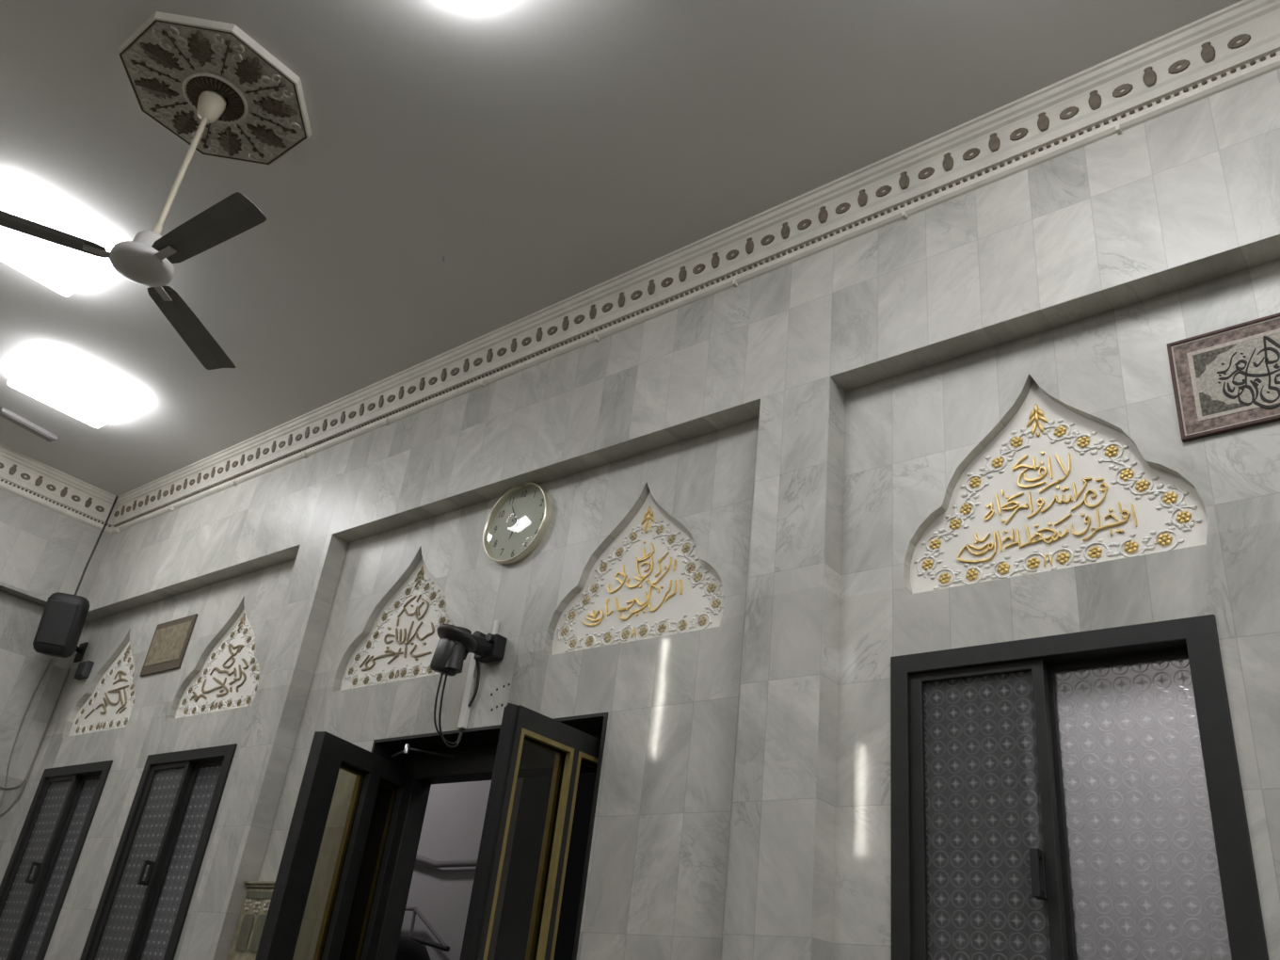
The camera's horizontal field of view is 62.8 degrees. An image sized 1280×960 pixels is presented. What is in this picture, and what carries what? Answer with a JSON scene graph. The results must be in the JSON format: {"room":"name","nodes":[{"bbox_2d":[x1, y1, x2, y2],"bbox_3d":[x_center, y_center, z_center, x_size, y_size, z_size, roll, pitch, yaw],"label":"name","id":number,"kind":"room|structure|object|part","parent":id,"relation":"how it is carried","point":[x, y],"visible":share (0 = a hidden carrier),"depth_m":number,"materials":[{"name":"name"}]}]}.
{"room":"mosque prayer hall","nodes":[
{"label":"mosque prayer hall","id":0,"kind":"room"},
{"bbox_2d":[0,487,111,850],"bbox_3d":[-8.116,-0.322,3.196,0.378,4.770,12.800,-16,-36,36],"label":"wall","id":1,"kind":"structure","parent":0,"point":[44,552],"depth_m":7.45,"materials":[{"name":"grey stone"}]},
{"bbox_2d":[0,767,31,815],"bbox_3d":[-4.306,2.117,7.137,0.011,0.385,0.193,-16,-36,36],"label":"cable","id":2,"kind":"object","parent":1,"relation":"attached to","point":[17,797],"visible":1,"depth_m":7.18,"materials":[{"name":"grey plastic"}]},
{"bbox_2d":[0,658,52,808],"bbox_3d":[-4.297,1.897,7.231,0.011,1.371,0.114,-16,-36,36],"label":"cable","id":3,"kind":"object","parent":1,"relation":"attached to","point":[51,659],"visible":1,"depth_m":7.26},
{"bbox_2d":[0,668,70,788],"bbox_3d":[-4.254,1.719,7.352,0.016,0.895,0.198,-14,-35,34],"label":"cable","id":4,"kind":"object","parent":1,"relation":"attached to","point":[23,781],"visible":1,"depth_m":7.39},
{"bbox_2d":[0,444,117,534],"bbox_3d":[-7.815,-2.391,3.964,0.096,0.260,12.383,-16,-36,36],"label":"crown molding","id":5,"kind":"structure","parent":1,"relation":"attached to","point":[24,476],"depth_m":7.67,"materials":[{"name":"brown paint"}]},
{"bbox_2d":[0,0,1242,495],"bbox_3d":[-3.018,-3.845,0.525,13.000,0.100,13.000,-16,-36,36],"label":"ceiling","id":6,"kind":"structure","parent":0,"point":[552,152],"depth_m":4.43,"materials":[{"name":"white paint"}]},
{"bbox_2d":[0,407,58,442],"bbox_3d":[-4.131,-0.369,7.063,0.090,0.034,0.400,-11,-33,30],"label":"tube light","id":7,"kind":"object","parent":6,"relation":"in","point":[5,413],"visible":1,"depth_m":7.04,"materials":[{"name":"white plastic"}]},
{"bbox_2d":[0,180,114,296],"bbox_3d":[-2.996,-1.190,5.224,0.596,0.085,0.596,-16,-36,36],"label":"led panel","id":8,"kind":"object","parent":6,"relation":"attached to","point":[62,269],"visible":0.7,"depth_m":5.21,"materials":[{"name":"white plastic"}]},
{"bbox_2d":[7,350,143,428],"bbox_3d":[-3.502,-0.557,6.512,0.596,0.085,0.596,-16,-36,36],"label":"led panel","id":9,"kind":"object","parent":6,"relation":"attached to","point":[56,379],"visible":1,"depth_m":6.44,"materials":[{"name":"white plastic"}]},
{"bbox_2d":[74,496,118,594],"bbox_3d":[-4.016,0.499,7.722,0.025,0.901,0.091,14,-29,-11],"label":"cable","id":10,"kind":"object","parent":6,"relation":"hanging from","point":[116,499],"visible":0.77,"depth_m":7.73,"materials":[{"name":"rubber"}]},
{"bbox_2d":[116,11,311,166],"bbox_3d":[-1.724,-1.562,4.270,0.713,0.053,0.713,-16,-36,36],"label":"ceiling rose","id":11,"kind":"object","parent":6,"relation":"attached to","point":[170,59],"visible":0.99,"depth_m":4.21,"materials":[{"name":"beige paint"}]},
{"bbox_2d":[0,89,266,369],"bbox_3d":[-1.698,-1.192,3.972,1.080,0.937,1.205,-16,-36,36],"label":"ceiling fan","id":12,"kind":"object","parent":11,"relation":"hanging from","point":[147,260],"visible":1,"depth_m":3.80,"materials":[{"name":"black metal"}]},
{"bbox_3d":[-2.191,-0.904,3.734,0.540,0.020,0.131,17,-30,-18],"label":"blade","id":13,"kind":"part","parent":12,"relation":"part of","materials":[{"name":"black metal"}]},
{"bbox_3d":[-1.959,-0.827,3.814,0.125,0.018,0.040,17,-30,-18],"label":"blade arm","id":14,"kind":"part","parent":12,"relation":"part of"},
{"bbox_3d":[-1.829,-0.827,3.879,0.224,0.182,0.224,-16,-36,36],"label":"motor","id":15,"kind":"part","parent":12,"relation":"part of","materials":[{"name":"white metal"}]},
{"bbox_3d":[-1.821,-0.721,3.977,0.040,0.018,0.125,3,-29,8],"label":"blade arm","id":16,"kind":"part","parent":12,"relation":"part of"},
{"bbox_3d":[-1.722,-0.814,3.782,0.125,0.018,0.040,-13,-34,33],"label":"blade arm","id":17,"kind":"part","parent":12,"relation":"part of"},
{"bbox_3d":[-1.783,-1.186,4.073,0.022,0.650,0.022,-16,-36,36],"label":"down rod","id":18,"kind":"part","parent":12,"relation":"part of","materials":[{"name":"beige metal"}]},
{"bbox_3d":[-1.797,-0.600,4.203,0.131,0.020,0.540,3,-29,8],"label":"blade","id":19,"kind":"part","parent":12,"relation":"part of","materials":[{"name":"black metal"}]},
{"bbox_3d":[-1.510,-0.865,3.645,0.540,0.020,0.131,-13,-34,33],"label":"blade","id":20,"kind":"part","parent":12,"relation":"part of","materials":[{"name":"black metal"}]},
{"bbox_3d":[-1.929,-1.631,4.176,0.190,0.014,0.033,19,-30,-21],"label":"bead stem","id":21,"kind":"part","parent":11,"relation":"part of","materials":[{"name":"brown metal"}]},
{"bbox_3d":[-1.951,-1.548,4.333,0.190,0.014,0.035,-3,-30,19],"label":"bead stem","id":22,"kind":"part","parent":11,"relation":"part of","materials":[{"name":"brown metal"}]},
{"bbox_3d":[-1.787,-1.670,4.071,0.034,0.014,0.190,-3,-30,19],"label":"bead stem","id":23,"kind":"part","parent":11,"relation":"part of","materials":[{"name":"brown metal"}]},
{"bbox_3d":[-1.841,-1.470,4.453,0.035,0.014,0.190,19,-30,-21],"label":"bead stem","id":24,"kind":"part","parent":11,"relation":"part of","materials":[{"name":"brown metal"}]},
{"bbox_3d":[-1.610,-1.642,4.081,0.035,0.014,0.190,19,-30,-21],"label":"bead stem","id":25,"kind":"part","parent":11,"relation":"part of","materials":[{"name":"brown metal"}]},
{"bbox_3d":[-1.663,-1.442,4.463,0.034,0.014,0.190,-3,-30,19],"label":"bead stem","id":26,"kind":"part","parent":11,"relation":"part of","materials":[{"name":"brown metal"}]},
{"bbox_3d":[-1.500,-1.563,4.200,0.190,0.014,0.035,-3,-30,19],"label":"bead stem","id":27,"kind":"part","parent":11,"relation":"part of","materials":[{"name":"brown metal"}]},
{"bbox_3d":[-1.522,-1.480,4.358,0.190,0.014,0.033,19,-30,-21],"label":"bead stem","id":28,"kind":"part","parent":11,"relation":"part of","materials":[{"name":"brown metal"}]},
{"bbox_2d":[445,0,480,13],"bbox_3d":[-0.593,-1.876,3.389,0.596,0.085,0.596,-16,-36,36],"label":"led panel","id":29,"kind":"object","parent":6,"relation":"attached to","point":[459,6],"visible":1,"depth_m":3.69,"materials":[{"name":"white plastic"}]},
{"bbox_2d":[0,68,1279,959],"bbox_3d":[0.548,0.987,3.560,12.800,4.770,0.417,-16,-36,36],"label":"wall","id":30,"kind":"structure","parent":0,"point":[808,421],"depth_m":3.85,"materials":[{"name":"grey stone"}]},
{"bbox_2d":[0,760,112,959],"bbox_3d":[-3.763,2.722,6.428,0.960,1.927,0.152,-16,-36,36],"label":"window","id":31,"kind":"structure","parent":30,"relation":"in","point":[37,879],"depth_m":6.64,"materials":[{"name":"black metal"}]},
{"bbox_3d":[-3.795,2.457,6.556,0.028,0.125,0.050,-16,-36,36],"label":"handle","id":32,"kind":"part","parent":31,"relation":"part of","materials":[{"name":"black plastic"}]},
{"bbox_3d":[-3.928,2.756,6.548,0.358,1.735,0.005,-16,-36,36],"label":"pane","id":33,"kind":"part","parent":31,"relation":"part of","materials":[{"name":"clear glass"}]},
{"bbox_3d":[-3.933,2.766,6.545,0.429,1.813,0.036,-16,-36,36],"label":"sash","id":34,"kind":"part","parent":31,"relation":"part of","materials":[{"name":"black metal"}]},
{"bbox_3d":[-3.579,2.684,6.340,0.383,1.741,0.005,-16,-36,36],"label":"pane","id":35,"kind":"part","parent":31,"relation":"part of","materials":[{"name":"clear glass"}]},
{"bbox_2d":[32,592,89,662],"bbox_3d":[-4.053,1.081,7.432,0.264,0.441,0.598,12,-29,-9],"label":"loudspeaker","id":36,"kind":"object","parent":30,"relation":"attached to","point":[64,616],"visible":1,"depth_m":7.20,"materials":[{"name":"black plastic"}]},
{"bbox_2d":[35,599,79,646],"bbox_3d":[-3.995,0.980,7.191,0.190,0.295,0.064,12,-29,-9],"label":"grille","id":37,"kind":"object","parent":36,"relation":"attached to","point":[58,625],"depth_m":7.19,"materials":[{"name":"black plastic"}]},
{"bbox_2d":[73,660,94,680],"bbox_3d":[-3.938,1.346,7.418,0.140,0.120,0.050,-16,-36,36],"label":"junction box","id":38,"kind":"object","parent":30,"relation":"attached to","point":[83,671],"visible":1,"depth_m":7.38,"materials":[{"name":"grey plastic"}]},
{"bbox_2d":[68,640,135,735],"bbox_3d":[-3.544,1.378,7.161,0.935,0.738,0.072,-16,-36,36],"label":"calligraphy panel","id":39,"kind":"object","parent":30,"relation":"attached to","point":[110,706],"visible":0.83,"depth_m":7.12,"materials":[{"name":"beige paint"}]},
{"bbox_2d":[80,743,237,959],"bbox_3d":[-2.663,2.408,5.588,0.960,1.927,0.152,-16,-36,36],"label":"window","id":40,"kind":"structure","parent":30,"relation":"in","point":[142,909],"depth_m":5.80,"materials":[{"name":"black metal"}]},
{"bbox_3d":[-2.828,2.442,5.708,0.358,1.735,0.005,-16,-36,36],"label":"pane","id":41,"kind":"part","parent":40,"relation":"part of","materials":[{"name":"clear glass"}]},
{"bbox_3d":[-2.833,2.452,5.705,0.429,1.813,0.036,-16,-36,36],"label":"sash","id":42,"kind":"part","parent":40,"relation":"part of","materials":[{"name":"black metal"}]},
{"bbox_3d":[-2.695,2.143,5.717,0.028,0.125,0.050,-16,-36,36],"label":"handle","id":43,"kind":"part","parent":40,"relation":"part of","materials":[{"name":"black plastic"}]},
{"bbox_3d":[-2.484,2.382,5.497,0.453,1.815,0.036,-16,-36,36],"label":"sash","id":44,"kind":"part","parent":40,"relation":"part of","materials":[{"name":"black metal"}]},
{"bbox_3d":[-2.479,2.370,5.501,0.383,1.741,0.005,-16,-36,36],"label":"pane","id":45,"kind":"part","parent":40,"relation":"part of","materials":[{"name":"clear glass"}]},
{"bbox_2d":[139,613,197,676],"bbox_3d":[-3.052,1.071,6.783,0.501,0.358,0.017,-16,-36,36],"label":"plaque","id":46,"kind":"object","parent":30,"relation":"attached to","point":[168,645],"visible":1,"depth_m":6.76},
{"bbox_2d":[144,620,191,666],"bbox_3d":[-3.054,1.061,6.783,0.443,0.255,0.007,-16,-36,36],"label":"print","id":47,"kind":"object","parent":46,"relation":"attached to","point":[168,645],"depth_m":6.77},
{"bbox_2d":[175,608,259,718],"bbox_3d":[-2.432,1.061,6.312,0.935,0.738,0.072,-16,-36,36],"label":"calligraphy panel","id":48,"kind":"object","parent":30,"relation":"attached to","point":[228,679],"visible":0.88,"depth_m":6.26,"materials":[{"name":"beige paint"}]},
{"bbox_2d":[226,880,275,959],"bbox_3d":[-1.800,2.456,4.628,0.375,1.287,0.070,-16,-36,36],"label":"panel","id":49,"kind":"object","parent":30,"relation":"attached to","point":[252,916],"visible":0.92,"depth_m":4.87,"materials":[{"name":"beige paint"}]},
{"bbox_3d":[-1.828,2.097,4.861,0.085,0.155,0.012,-16,-36,36],"label":"pane","id":50,"kind":"part","parent":49,"relation":"part of","materials":[{"name":"beige glass"}]},
{"bbox_3d":[-1.739,2.072,4.793,0.085,0.155,0.012,-16,-36,36],"label":"pane","id":51,"kind":"part","parent":49,"relation":"part of","materials":[{"name":"beige glass"}]},
{"bbox_3d":[-1.729,1.905,4.927,0.375,0.026,0.070,-16,-36,36],"label":"moulding","id":52,"kind":"part","parent":49,"relation":"part of","materials":[{"name":"beige paint"}]},
{"bbox_2d":[339,558,455,690],"bbox_3d":[-1.141,0.693,5.327,0.935,0.738,0.072,-16,-36,36],"label":"calligraphy panel","id":53,"kind":"object","parent":30,"relation":"attached to","point":[401,644],"visible":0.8,"depth_m":5.30,"materials":[{"name":"beige paint"}]},
{"bbox_2d":[255,703,607,959],"bbox_3d":[-0.894,2.195,3.890,1.500,2.623,0.733,-16,-36,36],"label":"door","id":54,"kind":"structure","parent":30,"relation":"in","point":[366,904],"depth_m":4.46,"materials":[{"name":"black metal"}]},
{"bbox_3d":[-1.113,1.266,4.849,0.013,0.014,0.185,22,-32,-25],"label":"closer arm","id":55,"kind":"part","parent":54,"relation":"part of","materials":[{"name":"grey plastic"}]},
{"bbox_3d":[-0.959,1.250,4.804,0.219,0.014,0.013,14,-29,-11],"label":"closer arm","id":56,"kind":"part","parent":54,"relation":"part of","materials":[{"name":"grey plastic"}]},
{"bbox_3d":[-0.684,2.326,4.081,1.432,2.595,0.110,-16,-36,36],"label":"frame","id":57,"kind":"part","parent":54,"relation":"part of","materials":[{"name":"black metal"}]},
{"bbox_2d":[430,620,506,748],"bbox_3d":[-0.779,0.837,4.539,0.222,0.598,0.321,-16,-36,36],"label":"security camera","id":58,"kind":"object","parent":30,"relation":"attached to","point":[454,646],"visible":1,"depth_m":4.50,"materials":[{"name":"grey plastic"}]},
{"bbox_3d":[-0.834,0.996,4.539,0.052,0.273,0.232,-8,-32,26],"label":"cord","id":59,"kind":"part","parent":58,"relation":"part of","materials":[{"name":"rubber"}]},
{"bbox_3d":[-0.821,0.998,4.522,0.050,0.290,0.238,-5,-30,21],"label":"cord","id":60,"kind":"part","parent":58,"relation":"part of","materials":[{"name":"rubber"}]},
{"bbox_3d":[-0.755,0.752,4.550,0.028,0.058,0.017,18,-30,-19],"label":"lever","id":61,"kind":"part","parent":58,"relation":"part of","materials":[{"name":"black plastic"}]},
{"bbox_3d":[-0.738,0.897,4.664,0.045,0.220,0.037,-16,-36,36],"label":"cord","id":62,"kind":"part","parent":58,"relation":"part of","materials":[{"name":"rubber"}]},
{"bbox_3d":[-0.728,0.726,4.617,0.089,0.109,0.164,-19,-38,39],"label":"arm","id":63,"kind":"part","parent":58,"relation":"part of","materials":[{"name":"black plastic"}]},
{"bbox_3d":[-0.662,0.720,4.739,0.023,0.180,0.015,-16,-36,36],"label":"wall plate","id":64,"kind":"part","parent":58,"relation":"part of","materials":[{"name":"white plastic"}]},
{"bbox_2d":[457,653,479,729],"bbox_3d":[-0.762,0.933,4.688,0.042,0.363,0.022,-16,-36,36],"label":"duct","id":65,"kind":"object","parent":30,"relation":"attached to","point":[465,710],"visible":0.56,"depth_m":4.67,"materials":[{"name":"white plastic"}]},
{"bbox_2d":[482,481,551,564],"bbox_3d":[-0.590,0.202,4.985,0.417,0.417,0.054,-16,-36,36],"label":"wall clock","id":66,"kind":"object","parent":30,"relation":"attached to","point":[517,523],"visible":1,"depth_m":5.00,"materials":[{"name":"beige metal"}]},
{"bbox_2d":[551,491,724,655],"bbox_3d":[0.029,0.358,4.433,0.935,0.738,0.072,-16,-36,36],"label":"calligraphy panel","id":67,"kind":"object","parent":30,"relation":"attached to","point":[651,581],"visible":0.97,"depth_m":4.37,"materials":[{"name":"beige paint"}]},
{"bbox_2d":[111,0,1279,534],"bbox_3d":[0.782,-1.088,4.323,12.422,0.270,0.096,-16,-36,36],"label":"crown molding","id":68,"kind":"structure","parent":30,"relation":"attached to","point":[1238,43],"depth_m":4.38,"materials":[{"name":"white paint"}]},
{"bbox_2d":[909,379,1207,593],"bbox_3d":[1.327,-0.012,3.443,0.935,0.738,0.072,-16,-36,36],"label":"calligraphy panel","id":69,"kind":"object","parent":30,"relation":"attached to","point":[1058,487],"visible":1,"depth_m":3.37,"materials":[{"name":"beige paint"}]},
{"bbox_2d":[890,614,1269,959],"bbox_3d":[1.109,1.331,2.709,0.960,1.927,0.152,-16,-36,36],"label":"window","id":70,"kind":"structure","parent":30,"relation":"in","point":[1079,795],"depth_m":2.93,"materials":[{"name":"black metal"}]},
{"bbox_3d":[0.944,1.365,2.829,0.358,1.735,0.005,-16,-36,36],"label":"pane","id":71,"kind":"part","parent":70,"relation":"part of","materials":[{"name":"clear glass"}]},
{"bbox_3d":[0.939,1.375,2.826,0.429,1.813,0.036,-16,-36,36],"label":"sash","id":72,"kind":"part","parent":70,"relation":"part of","materials":[{"name":"black metal"}]},
{"bbox_3d":[1.077,1.066,2.837,0.028,0.125,0.050,-16,-36,36],"label":"handle","id":73,"kind":"part","parent":70,"relation":"part of","materials":[{"name":"black plastic"}]},
{"bbox_3d":[1.288,1.306,2.617,0.453,1.815,0.036,-16,-36,36],"label":"sash","id":74,"kind":"part","parent":70,"relation":"part of","materials":[{"name":"black metal"}]},
{"bbox_3d":[1.292,1.294,2.621,0.383,1.741,0.005,-16,-36,36],"label":"pane","id":75,"kind":"part","parent":70,"relation":"part of","materials":[{"name":"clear glass"}]},
{"bbox_2d":[1167,312,1279,442],"bbox_3d":[1.825,-0.324,3.062,0.492,0.352,0.016,-16,-36,36],"label":"framed picture","id":76,"kind":"object","parent":30,"relation":"attached to","point":[1226,379],"visible":1,"depth_m":3.12,"materials":[{"name":"red fabric"}]},
{"label":"outside","id":77,"kind":"structure","parent":0,"visible":0},
{"bbox_3d":[1.094,5.665,6.920,19.000,0.100,8.700,-16,-36,36],"label":"yard","id":78,"kind":"structure","parent":77,"visible":0},
{"bbox_2d":[395,934,430,959],"bbox_3d":[-1.780,3.694,6.140,0.840,1.960,0.840,-16,-36,36],"label":"water butt","id":79,"kind":"object","parent":78,"relation":"on","point":[408,949],"visible":0.14,"depth_m":6.37,"materials":[{"name":"black plastic"}]},
{"bbox_2d":[400,777,523,959],"bbox_3d":[-1.472,2.468,7.542,1.500,5.500,0.150,-16,-36,36],"label":"wall","id":80,"kind":"structure","parent":78,"relation":"on","point":[453,824],"depth_m":7.17,"materials":[{"name":"grey paint"}]},
{"bbox_2d":[400,906,449,951],"bbox_3d":[-1.494,2.973,6.960,0.733,0.264,0.033,-16,-36,36],"label":"bracket","id":81,"kind":"object","parent":80,"relation":"attached to","point":[442,946],"visible":0.7,"depth_m":6.87,"materials":[{"name":"metal"}]},
{"bbox_2d":[415,854,477,867],"bbox_3d":[-1.372,2.590,7.174,0.943,0.124,0.044,-16,-36,36],"label":"pipe","id":82,"kind":"object","parent":80,"relation":"attached to","point":[419,858],"visible":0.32,"depth_m":7.09,"materials":[{"name":"grey metal"}]}
]}

